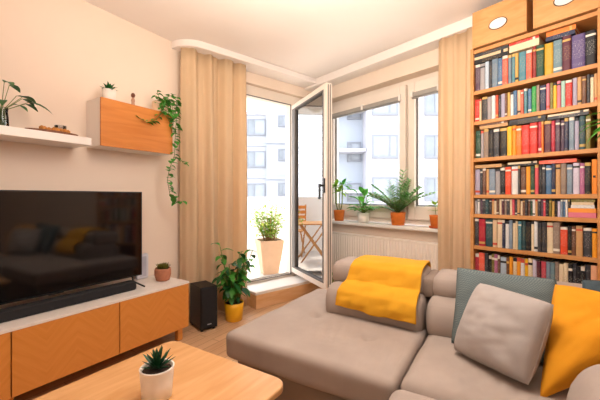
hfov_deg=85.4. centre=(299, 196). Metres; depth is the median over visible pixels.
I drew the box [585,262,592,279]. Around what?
book
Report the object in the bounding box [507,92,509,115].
book
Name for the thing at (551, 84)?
book
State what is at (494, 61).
book
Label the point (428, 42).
trim
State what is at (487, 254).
book
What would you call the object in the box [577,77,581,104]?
book
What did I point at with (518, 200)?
case
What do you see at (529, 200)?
case
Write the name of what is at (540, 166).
book
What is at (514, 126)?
book
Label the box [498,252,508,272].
book
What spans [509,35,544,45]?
book
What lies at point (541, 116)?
book
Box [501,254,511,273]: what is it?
book
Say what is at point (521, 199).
case
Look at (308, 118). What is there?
door
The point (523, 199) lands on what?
case
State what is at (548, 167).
book
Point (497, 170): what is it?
book
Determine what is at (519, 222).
book
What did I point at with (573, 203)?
book
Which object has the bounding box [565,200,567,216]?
case
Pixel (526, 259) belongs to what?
book
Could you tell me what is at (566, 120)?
book
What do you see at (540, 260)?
book
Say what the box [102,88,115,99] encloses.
pot
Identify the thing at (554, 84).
book
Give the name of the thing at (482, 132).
book
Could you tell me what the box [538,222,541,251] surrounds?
book
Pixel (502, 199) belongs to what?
case
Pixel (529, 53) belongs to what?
book
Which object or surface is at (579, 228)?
book
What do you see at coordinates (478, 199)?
book
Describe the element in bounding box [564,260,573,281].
book
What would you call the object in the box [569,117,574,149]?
book
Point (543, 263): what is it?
book
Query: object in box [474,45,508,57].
book
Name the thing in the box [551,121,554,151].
book
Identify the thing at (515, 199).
case
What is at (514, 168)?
book
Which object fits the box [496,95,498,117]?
book
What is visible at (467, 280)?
cushion
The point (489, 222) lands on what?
book
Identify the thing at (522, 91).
book
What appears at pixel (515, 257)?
book
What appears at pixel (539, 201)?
case
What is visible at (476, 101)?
book
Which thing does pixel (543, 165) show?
book
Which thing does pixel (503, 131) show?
book
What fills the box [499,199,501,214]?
case
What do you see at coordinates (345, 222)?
windowsill
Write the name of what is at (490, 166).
book
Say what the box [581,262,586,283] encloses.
book
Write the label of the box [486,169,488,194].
book
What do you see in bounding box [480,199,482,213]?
book
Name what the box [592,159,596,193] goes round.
book
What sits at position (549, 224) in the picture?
book
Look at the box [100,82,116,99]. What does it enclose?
potted succulent
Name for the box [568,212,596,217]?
book
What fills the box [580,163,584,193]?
book
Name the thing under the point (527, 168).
book
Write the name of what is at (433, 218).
potted plant
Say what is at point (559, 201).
case
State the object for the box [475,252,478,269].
book
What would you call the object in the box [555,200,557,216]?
case
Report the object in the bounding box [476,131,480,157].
book
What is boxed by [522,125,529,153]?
book
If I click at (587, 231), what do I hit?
book
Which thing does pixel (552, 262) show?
book
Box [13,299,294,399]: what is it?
floor
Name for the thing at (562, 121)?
book
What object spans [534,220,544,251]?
book
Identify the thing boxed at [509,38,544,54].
book
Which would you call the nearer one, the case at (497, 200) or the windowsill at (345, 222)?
the case at (497, 200)
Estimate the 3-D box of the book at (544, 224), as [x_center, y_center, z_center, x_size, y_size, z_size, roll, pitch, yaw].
[1.610,0.256,2.115,0.164,0.191,0.025,0,0,-41]
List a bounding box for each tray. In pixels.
[25,125,77,135]
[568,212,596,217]
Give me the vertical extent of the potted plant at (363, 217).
0.387 m
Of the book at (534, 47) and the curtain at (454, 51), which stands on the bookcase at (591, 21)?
the book at (534, 47)
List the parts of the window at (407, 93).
sash, sash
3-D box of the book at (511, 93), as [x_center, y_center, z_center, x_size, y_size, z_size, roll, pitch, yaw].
[1.497,-0.630,2.255,0.159,0.163,0.020,0,0,-41]
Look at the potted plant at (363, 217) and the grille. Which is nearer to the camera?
the grille
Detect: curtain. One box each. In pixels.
[180,48,246,319]
[438,27,471,270]
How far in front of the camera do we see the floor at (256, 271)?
4.83 m
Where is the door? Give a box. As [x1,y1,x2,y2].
[246,83,331,288]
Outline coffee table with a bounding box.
[33,341,282,399]
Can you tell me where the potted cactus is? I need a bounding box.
[154,262,170,281]
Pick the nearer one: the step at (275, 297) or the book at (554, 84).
the book at (554, 84)
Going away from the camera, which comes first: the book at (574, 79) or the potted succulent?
the book at (574, 79)
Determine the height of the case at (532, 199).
0.106 m
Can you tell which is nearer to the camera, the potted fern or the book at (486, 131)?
the book at (486, 131)
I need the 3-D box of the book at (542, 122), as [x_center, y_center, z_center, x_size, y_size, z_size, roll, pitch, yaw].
[1.603,-0.382,2.119,0.166,0.200,0.011,0,0,-41]
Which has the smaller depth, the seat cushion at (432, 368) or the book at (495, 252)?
the seat cushion at (432, 368)
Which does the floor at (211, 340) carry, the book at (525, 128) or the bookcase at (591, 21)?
the bookcase at (591, 21)
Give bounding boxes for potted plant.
[0,80,50,125]
[211,243,255,322]
[332,178,350,220]
[347,186,378,222]
[427,199,437,228]
[577,112,599,141]
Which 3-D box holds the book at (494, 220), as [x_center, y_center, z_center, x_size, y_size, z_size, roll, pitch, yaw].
[1.428,0.255,2.333,0.165,0.193,0.028,0,0,-41]
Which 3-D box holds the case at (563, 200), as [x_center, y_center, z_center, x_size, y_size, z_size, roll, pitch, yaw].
[1.673,0.070,2.036,0.149,0.106,0.011,0,0,-41]
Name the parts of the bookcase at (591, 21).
panel, panel, panel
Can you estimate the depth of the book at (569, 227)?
1.97 m
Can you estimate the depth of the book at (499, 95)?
2.26 m
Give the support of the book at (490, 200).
on the bookcase at (591, 21)
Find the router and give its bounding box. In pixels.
[135,253,147,279]
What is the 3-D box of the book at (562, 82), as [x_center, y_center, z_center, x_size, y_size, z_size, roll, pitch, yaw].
[1.671,-0.629,2.041,0.159,0.162,0.021,0,0,-40]
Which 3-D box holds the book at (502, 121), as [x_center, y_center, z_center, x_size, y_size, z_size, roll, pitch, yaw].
[1.410,-0.515,2.329,0.150,0.010,0.180,0,0,-41]
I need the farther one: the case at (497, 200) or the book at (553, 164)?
the case at (497, 200)
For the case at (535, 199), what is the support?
on the bookcase at (591, 21)
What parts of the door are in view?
frame, pane, frame, handle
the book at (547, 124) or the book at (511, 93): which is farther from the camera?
the book at (511, 93)
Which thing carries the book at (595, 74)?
on the bookcase at (591, 21)
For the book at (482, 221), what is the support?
on the bookcase at (591, 21)
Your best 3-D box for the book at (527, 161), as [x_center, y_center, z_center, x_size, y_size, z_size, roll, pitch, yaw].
[1.528,-0.227,2.202,0.150,0.012,0.165,0,0,-41]
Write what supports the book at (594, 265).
on the bookcase at (591, 21)
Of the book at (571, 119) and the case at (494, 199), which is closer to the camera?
the book at (571, 119)
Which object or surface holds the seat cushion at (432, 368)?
on the sofa
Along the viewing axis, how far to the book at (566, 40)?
1.97 m
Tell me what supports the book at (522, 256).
on the bookcase at (591, 21)
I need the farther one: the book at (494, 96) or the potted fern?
the potted fern
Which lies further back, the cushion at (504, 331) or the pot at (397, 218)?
the pot at (397, 218)
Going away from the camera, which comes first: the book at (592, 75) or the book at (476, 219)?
the book at (592, 75)
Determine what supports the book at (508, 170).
on the bookcase at (591, 21)
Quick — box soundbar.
[0,280,135,322]
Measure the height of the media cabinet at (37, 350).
0.458 m
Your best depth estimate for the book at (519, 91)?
2.16 m
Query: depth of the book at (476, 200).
2.37 m
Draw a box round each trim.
[171,39,315,87]
[247,275,310,295]
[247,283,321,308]
[304,16,471,91]
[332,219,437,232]
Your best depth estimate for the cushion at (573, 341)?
1.09 m
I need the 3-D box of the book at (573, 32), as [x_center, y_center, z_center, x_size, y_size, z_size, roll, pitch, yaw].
[1.657,-0.993,2.049,0.150,0.026,0.143,0,0,-41]
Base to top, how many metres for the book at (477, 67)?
0.194 m
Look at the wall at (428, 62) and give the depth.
3.28 m
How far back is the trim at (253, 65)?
3.29 m
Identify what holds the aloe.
on the coffee table
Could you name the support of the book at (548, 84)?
on the bookcase at (591, 21)
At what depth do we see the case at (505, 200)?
2.23 m
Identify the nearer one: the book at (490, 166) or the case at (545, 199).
the case at (545, 199)
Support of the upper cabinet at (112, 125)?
attached to the wall at (59, 54)
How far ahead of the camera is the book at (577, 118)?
1.94 m
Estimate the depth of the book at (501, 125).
2.28 m
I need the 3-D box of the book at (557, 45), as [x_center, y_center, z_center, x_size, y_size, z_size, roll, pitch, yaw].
[1.656,-0.870,2.063,0.166,0.202,0.044,0,0,-41]
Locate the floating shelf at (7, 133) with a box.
[0,125,90,147]
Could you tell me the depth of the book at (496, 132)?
2.27 m
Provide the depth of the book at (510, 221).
2.20 m
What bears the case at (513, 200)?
on the bookcase at (591, 21)
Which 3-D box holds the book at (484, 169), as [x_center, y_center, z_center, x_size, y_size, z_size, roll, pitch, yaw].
[1.382,-0.112,2.383,0.164,0.190,0.022,0,0,-41]
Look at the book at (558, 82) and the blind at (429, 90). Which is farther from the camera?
the blind at (429, 90)
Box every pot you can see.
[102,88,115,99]
[152,100,166,111]
[390,212,405,225]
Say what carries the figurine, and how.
on the upper cabinet at (112, 125)
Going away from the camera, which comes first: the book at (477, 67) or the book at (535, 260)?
the book at (535, 260)
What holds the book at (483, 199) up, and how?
on the bookcase at (591, 21)
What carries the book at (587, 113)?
on the book at (571, 119)
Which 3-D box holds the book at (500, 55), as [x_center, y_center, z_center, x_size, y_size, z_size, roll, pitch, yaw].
[1.402,-0.982,2.346,0.150,0.028,0.216,0,0,-41]
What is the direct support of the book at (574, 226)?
on the bookcase at (591, 21)
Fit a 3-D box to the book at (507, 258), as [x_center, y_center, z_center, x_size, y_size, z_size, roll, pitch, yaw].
[1.482,0.539,2.273,0.175,0.252,0.017,0,0,-41]
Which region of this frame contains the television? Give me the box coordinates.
[0,190,144,304]
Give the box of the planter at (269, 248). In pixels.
[247,198,284,274]
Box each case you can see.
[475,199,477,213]
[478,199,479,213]
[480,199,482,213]
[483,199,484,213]
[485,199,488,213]
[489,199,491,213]
[492,199,493,213]
[494,199,495,213]
[496,199,498,214]
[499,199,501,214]
[502,199,503,214]
[504,199,506,214]
[507,199,509,214]
[510,199,511,214]
[512,199,514,214]
[515,199,516,214]
[517,199,520,214]
[521,199,522,214]
[523,199,525,215]
[525,199,528,215]
[528,199,531,215]
[531,199,534,215]
[533,199,538,215]
[535,199,541,215]
[538,199,543,215]
[541,199,546,215]
[543,199,549,215]
[546,199,551,215]
[549,200,551,216]
[552,200,554,216]
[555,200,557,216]
[558,200,560,216]
[561,200,562,216]
[563,200,564,216]
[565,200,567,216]
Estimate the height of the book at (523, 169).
0.180 m
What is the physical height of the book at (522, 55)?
0.193 m
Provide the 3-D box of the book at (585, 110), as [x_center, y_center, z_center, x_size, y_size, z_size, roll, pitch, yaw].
[1.678,-0.508,2.018,0.150,0.012,0.195,0,0,-41]
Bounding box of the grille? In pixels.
[202,287,215,328]
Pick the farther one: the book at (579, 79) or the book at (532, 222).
the book at (532, 222)
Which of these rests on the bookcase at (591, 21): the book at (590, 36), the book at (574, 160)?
the book at (590, 36)
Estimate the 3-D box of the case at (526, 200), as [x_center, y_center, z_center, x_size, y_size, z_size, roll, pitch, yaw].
[1.540,0.070,2.181,0.149,0.106,0.013,0,0,-41]
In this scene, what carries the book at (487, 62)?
on the bookcase at (591, 21)
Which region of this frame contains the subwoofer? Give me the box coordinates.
[190,280,216,331]
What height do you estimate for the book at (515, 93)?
0.165 m
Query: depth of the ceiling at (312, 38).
2.59 m
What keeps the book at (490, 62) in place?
on the bookcase at (591, 21)
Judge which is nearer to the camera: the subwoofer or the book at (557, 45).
the book at (557, 45)
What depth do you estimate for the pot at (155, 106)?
2.63 m
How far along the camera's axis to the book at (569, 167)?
1.96 m
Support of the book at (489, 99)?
on the bookcase at (591, 21)
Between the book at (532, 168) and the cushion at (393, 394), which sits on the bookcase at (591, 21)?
the book at (532, 168)
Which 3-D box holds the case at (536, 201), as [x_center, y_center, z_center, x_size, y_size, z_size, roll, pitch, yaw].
[1.577,0.070,2.139,0.149,0.106,0.012,0,0,-40]
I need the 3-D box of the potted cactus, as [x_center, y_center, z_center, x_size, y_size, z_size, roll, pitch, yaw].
[-1.079,0.589,2.570,0.145,0.144,0.129,0,0,32]
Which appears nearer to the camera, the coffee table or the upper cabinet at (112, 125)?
the coffee table
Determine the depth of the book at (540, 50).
2.07 m
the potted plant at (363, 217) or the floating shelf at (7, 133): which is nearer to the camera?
the floating shelf at (7, 133)
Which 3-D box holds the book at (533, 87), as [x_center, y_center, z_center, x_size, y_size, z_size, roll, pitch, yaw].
[1.576,-0.633,2.158,0.160,0.168,0.026,0,0,-41]
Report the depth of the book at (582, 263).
1.94 m
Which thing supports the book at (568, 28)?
on the book at (573, 32)
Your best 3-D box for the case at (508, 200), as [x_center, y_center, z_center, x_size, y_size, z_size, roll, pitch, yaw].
[1.473,0.070,2.263,0.149,0.106,0.017,0,0,-41]
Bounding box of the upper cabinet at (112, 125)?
[86,97,172,155]
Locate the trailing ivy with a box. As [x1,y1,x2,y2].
[137,90,188,205]
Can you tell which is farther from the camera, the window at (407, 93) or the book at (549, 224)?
the window at (407, 93)
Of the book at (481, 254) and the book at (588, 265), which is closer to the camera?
the book at (588, 265)
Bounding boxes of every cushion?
[326,281,430,330]
[389,390,435,399]
[400,335,569,399]
[426,295,455,337]
[451,268,556,362]
[454,283,553,384]
[540,285,599,396]
[582,280,599,291]
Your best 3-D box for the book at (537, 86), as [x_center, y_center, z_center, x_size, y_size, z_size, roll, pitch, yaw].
[1.587,-0.633,2.137,0.160,0.170,0.018,0,0,-41]
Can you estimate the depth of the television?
2.03 m
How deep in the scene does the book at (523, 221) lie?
2.15 m
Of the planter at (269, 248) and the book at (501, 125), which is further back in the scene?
the planter at (269, 248)
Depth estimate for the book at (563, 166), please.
1.98 m
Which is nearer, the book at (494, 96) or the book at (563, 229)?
the book at (563, 229)
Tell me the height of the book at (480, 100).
0.159 m
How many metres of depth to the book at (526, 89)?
2.14 m
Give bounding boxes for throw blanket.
[335,255,430,324]
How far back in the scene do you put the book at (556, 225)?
2.01 m
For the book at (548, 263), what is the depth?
2.05 m
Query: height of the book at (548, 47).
0.200 m
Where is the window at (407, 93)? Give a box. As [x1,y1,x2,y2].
[332,71,437,225]
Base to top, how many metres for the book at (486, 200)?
0.106 m
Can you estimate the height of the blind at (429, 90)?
0.059 m
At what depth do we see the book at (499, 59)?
2.25 m
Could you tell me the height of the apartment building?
15.350 m
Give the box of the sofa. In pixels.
[226,256,599,399]
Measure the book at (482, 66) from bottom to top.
0.191 m
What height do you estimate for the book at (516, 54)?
0.194 m
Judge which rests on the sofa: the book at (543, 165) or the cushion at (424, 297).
the cushion at (424, 297)
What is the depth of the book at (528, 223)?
2.13 m
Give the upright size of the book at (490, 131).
0.191 m
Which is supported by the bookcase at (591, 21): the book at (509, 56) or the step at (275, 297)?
the book at (509, 56)
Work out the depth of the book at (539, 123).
2.09 m
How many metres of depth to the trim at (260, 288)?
3.55 m
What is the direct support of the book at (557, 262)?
on the bookcase at (591, 21)
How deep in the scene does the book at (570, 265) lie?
1.96 m
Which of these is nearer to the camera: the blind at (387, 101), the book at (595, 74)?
the book at (595, 74)
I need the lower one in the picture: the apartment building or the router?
the router
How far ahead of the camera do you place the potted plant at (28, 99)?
1.87 m
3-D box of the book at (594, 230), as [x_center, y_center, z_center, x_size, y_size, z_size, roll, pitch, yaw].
[1.766,0.268,1.933,0.160,0.168,0.023,0,0,-41]
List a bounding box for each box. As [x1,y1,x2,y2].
[472,0,534,49]
[533,0,599,30]
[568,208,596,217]
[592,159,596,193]
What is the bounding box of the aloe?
[139,345,175,399]
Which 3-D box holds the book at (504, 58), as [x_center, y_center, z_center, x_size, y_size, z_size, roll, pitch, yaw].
[1.466,-0.868,2.279,0.166,0.199,0.033,0,0,-41]
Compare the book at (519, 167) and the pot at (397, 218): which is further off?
the pot at (397, 218)
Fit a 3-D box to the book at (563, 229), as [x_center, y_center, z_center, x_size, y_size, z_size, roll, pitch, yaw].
[1.675,0.268,2.041,0.160,0.168,0.035,0,0,-41]
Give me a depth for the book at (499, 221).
2.26 m
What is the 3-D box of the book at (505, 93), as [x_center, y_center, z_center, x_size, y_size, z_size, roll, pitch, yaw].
[1.471,-0.629,2.278,0.159,0.161,0.012,0,0,-41]
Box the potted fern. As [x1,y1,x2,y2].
[368,169,435,225]
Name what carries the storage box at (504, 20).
on the bookcase at (591, 21)
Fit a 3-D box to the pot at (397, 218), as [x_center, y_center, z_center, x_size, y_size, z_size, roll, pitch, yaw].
[0.957,0.212,3.174,0.146,0.125,0.146,0,0,-41]
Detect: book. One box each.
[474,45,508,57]
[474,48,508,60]
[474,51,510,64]
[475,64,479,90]
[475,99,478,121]
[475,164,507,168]
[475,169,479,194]
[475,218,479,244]
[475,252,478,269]
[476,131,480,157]
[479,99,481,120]
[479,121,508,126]
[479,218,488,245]
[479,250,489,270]
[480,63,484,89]
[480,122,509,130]
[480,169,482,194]
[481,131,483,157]
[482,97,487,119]
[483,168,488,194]
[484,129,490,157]
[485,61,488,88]
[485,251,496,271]
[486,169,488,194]
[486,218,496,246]
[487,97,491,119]
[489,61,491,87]
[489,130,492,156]
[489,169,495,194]
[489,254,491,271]
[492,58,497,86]
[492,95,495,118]
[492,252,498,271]
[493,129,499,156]
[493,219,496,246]
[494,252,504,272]
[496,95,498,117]
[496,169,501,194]
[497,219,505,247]
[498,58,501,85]
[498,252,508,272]
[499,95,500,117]
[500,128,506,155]
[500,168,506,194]
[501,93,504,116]
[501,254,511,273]
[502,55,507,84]
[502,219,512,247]
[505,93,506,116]
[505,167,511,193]
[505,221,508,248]
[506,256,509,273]
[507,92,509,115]
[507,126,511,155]
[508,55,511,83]
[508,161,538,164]
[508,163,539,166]
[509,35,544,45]
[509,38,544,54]
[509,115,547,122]
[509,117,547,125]
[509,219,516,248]
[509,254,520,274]
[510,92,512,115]
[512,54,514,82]
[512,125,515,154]
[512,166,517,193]
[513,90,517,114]
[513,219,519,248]
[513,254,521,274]
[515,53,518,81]
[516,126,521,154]
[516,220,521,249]
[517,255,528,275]
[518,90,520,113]
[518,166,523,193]
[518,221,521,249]
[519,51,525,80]
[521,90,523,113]
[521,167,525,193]
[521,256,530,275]
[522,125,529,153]
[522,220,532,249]
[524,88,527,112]
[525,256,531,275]
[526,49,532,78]
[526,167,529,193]
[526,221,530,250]
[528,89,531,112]
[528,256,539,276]
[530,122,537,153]
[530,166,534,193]
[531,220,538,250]
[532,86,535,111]
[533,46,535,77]
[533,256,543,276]
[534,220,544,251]
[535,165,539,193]
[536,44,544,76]
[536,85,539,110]
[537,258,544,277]
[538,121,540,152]
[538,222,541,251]
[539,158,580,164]
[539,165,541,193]
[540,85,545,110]
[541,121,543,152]
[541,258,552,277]
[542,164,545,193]
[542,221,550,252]
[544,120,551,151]
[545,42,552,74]
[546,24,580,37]
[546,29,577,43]
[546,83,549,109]
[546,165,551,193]
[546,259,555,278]
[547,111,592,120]
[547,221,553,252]
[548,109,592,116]
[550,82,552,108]
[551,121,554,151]
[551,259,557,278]
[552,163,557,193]
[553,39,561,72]
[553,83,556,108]
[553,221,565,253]
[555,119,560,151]
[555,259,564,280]
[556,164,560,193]
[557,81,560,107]
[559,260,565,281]
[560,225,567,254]
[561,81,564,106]
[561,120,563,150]
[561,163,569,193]
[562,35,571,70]
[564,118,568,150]
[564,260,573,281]
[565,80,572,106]
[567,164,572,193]
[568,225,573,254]
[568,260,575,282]
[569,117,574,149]
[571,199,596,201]
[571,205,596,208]
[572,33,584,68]
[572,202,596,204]
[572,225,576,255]
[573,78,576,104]
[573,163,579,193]
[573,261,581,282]
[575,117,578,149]
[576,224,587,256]
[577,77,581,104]
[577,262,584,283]
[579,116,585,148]
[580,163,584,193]
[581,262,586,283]
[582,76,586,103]
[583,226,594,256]
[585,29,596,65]
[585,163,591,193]
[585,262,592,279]
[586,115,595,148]
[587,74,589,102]
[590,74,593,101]
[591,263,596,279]
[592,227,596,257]
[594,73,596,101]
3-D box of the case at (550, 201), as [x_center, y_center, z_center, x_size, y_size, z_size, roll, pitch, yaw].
[1.623,0.070,2.083,0.149,0.106,0.012,0,0,-41]
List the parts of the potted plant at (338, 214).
pot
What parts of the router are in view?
vent panel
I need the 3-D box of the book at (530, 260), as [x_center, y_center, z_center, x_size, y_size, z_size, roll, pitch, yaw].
[1.565,0.533,2.173,0.178,0.264,0.024,0,0,-41]
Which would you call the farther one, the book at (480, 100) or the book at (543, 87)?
the book at (480, 100)
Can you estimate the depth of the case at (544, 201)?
2.06 m
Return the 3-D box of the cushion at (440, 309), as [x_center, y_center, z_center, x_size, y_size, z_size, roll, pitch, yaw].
[1.086,0.613,1.511,0.900,0.220,0.392,0,0,32]
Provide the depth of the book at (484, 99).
2.33 m
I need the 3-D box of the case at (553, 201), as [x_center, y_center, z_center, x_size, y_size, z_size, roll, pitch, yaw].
[1.638,0.070,2.078,0.149,0.106,0.012,0,0,-40]
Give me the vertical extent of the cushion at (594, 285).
0.240 m
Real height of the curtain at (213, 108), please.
2.448 m
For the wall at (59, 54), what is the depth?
2.31 m
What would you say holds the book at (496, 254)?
on the bookcase at (591, 21)
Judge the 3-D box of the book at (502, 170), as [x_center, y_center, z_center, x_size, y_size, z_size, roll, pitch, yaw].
[1.459,-0.110,2.295,0.163,0.184,0.030,0,0,-41]
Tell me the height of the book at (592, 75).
0.164 m
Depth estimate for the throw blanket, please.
1.74 m
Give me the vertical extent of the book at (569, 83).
0.159 m
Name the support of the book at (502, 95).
on the bookcase at (591, 21)
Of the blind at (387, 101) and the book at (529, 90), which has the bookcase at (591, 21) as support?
the book at (529, 90)
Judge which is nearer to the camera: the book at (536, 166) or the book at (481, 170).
the book at (536, 166)
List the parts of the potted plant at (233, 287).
pot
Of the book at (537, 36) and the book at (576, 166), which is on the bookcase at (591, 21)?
the book at (576, 166)
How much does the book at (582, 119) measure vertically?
0.197 m
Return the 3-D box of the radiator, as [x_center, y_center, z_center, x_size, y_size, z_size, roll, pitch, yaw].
[0.814,0.762,3.280,0.096,0.715,1.387,0,0,-41]
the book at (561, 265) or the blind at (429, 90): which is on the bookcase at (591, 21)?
the book at (561, 265)
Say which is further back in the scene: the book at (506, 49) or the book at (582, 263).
the book at (506, 49)
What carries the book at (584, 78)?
on the bookcase at (591, 21)
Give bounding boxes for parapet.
[247,197,285,257]
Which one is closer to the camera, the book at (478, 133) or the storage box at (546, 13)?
the storage box at (546, 13)
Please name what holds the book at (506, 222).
on the bookcase at (591, 21)
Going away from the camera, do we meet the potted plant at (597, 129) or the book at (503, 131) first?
the potted plant at (597, 129)
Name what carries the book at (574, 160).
on the book at (553, 164)
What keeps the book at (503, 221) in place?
on the bookcase at (591, 21)
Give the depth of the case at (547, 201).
2.05 m
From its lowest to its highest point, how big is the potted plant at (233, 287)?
0.715 m
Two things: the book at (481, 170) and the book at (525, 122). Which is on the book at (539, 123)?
the book at (525, 122)
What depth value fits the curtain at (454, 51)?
2.63 m
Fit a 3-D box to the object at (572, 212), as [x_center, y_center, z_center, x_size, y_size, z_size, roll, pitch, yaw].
[1.740,0.095,1.984,0.201,0.055,0.127,0,0,-41]
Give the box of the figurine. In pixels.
[131,93,134,104]
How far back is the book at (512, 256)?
2.20 m
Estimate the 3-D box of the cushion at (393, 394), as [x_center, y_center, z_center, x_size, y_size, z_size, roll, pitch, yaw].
[0.432,0.746,0.734,0.656,0.176,0.670,0,0,32]
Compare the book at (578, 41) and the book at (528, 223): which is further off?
the book at (528, 223)
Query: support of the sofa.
on the floor at (211, 340)
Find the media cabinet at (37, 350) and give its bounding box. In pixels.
[0,275,188,399]
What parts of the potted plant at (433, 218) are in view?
pot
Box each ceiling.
[83,0,503,77]
[246,98,285,115]
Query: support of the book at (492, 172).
on the bookcase at (591, 21)
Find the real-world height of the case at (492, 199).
0.106 m
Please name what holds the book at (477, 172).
on the bookcase at (591, 21)
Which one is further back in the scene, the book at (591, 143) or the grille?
the grille
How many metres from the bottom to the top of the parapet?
1.040 m
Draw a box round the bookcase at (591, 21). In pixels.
[470,8,599,279]
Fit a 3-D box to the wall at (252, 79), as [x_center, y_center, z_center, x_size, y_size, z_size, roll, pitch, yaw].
[-0.483,-0.140,3.719,2.100,2.520,0.280,0,0,-41]
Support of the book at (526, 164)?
on the book at (514, 168)
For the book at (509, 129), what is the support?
on the bookcase at (591, 21)
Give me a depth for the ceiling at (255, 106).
4.83 m
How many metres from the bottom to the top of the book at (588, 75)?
0.169 m
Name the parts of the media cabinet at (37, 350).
door, door, door, leg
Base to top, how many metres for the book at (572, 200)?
0.016 m
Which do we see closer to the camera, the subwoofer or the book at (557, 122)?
the book at (557, 122)
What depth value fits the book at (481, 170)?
2.35 m
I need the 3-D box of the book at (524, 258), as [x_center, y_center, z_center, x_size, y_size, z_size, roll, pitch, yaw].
[1.537,0.537,2.205,0.176,0.255,0.022,0,0,-41]
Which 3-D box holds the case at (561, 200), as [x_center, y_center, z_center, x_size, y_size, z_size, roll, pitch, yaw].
[1.662,0.070,2.043,0.149,0.106,0.011,0,0,-41]
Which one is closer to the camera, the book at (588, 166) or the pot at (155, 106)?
the book at (588, 166)
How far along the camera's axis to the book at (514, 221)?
2.19 m
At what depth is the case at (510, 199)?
2.20 m
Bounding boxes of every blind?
[332,97,399,118]
[412,86,437,98]
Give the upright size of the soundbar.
0.062 m
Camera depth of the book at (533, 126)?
2.10 m
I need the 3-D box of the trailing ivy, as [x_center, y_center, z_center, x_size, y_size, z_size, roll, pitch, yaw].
[-1.132,-0.393,2.642,0.216,0.941,0.464,0,0,32]
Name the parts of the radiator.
casing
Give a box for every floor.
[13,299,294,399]
[247,251,285,278]
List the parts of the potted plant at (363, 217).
pot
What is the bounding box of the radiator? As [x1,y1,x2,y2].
[332,231,437,276]
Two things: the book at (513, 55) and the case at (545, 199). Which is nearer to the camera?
the case at (545, 199)
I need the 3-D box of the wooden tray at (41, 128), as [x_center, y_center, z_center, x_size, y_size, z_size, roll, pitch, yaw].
[-1.528,-0.407,2.010,0.120,0.040,0.280,0,0,32]
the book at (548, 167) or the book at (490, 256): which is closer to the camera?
the book at (548, 167)
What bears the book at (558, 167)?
on the bookcase at (591, 21)
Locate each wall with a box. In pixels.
[0,0,178,308]
[179,52,310,278]
[332,48,438,281]
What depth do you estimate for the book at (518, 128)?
2.17 m
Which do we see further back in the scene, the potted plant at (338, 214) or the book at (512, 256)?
the potted plant at (338, 214)
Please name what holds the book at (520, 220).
on the bookcase at (591, 21)

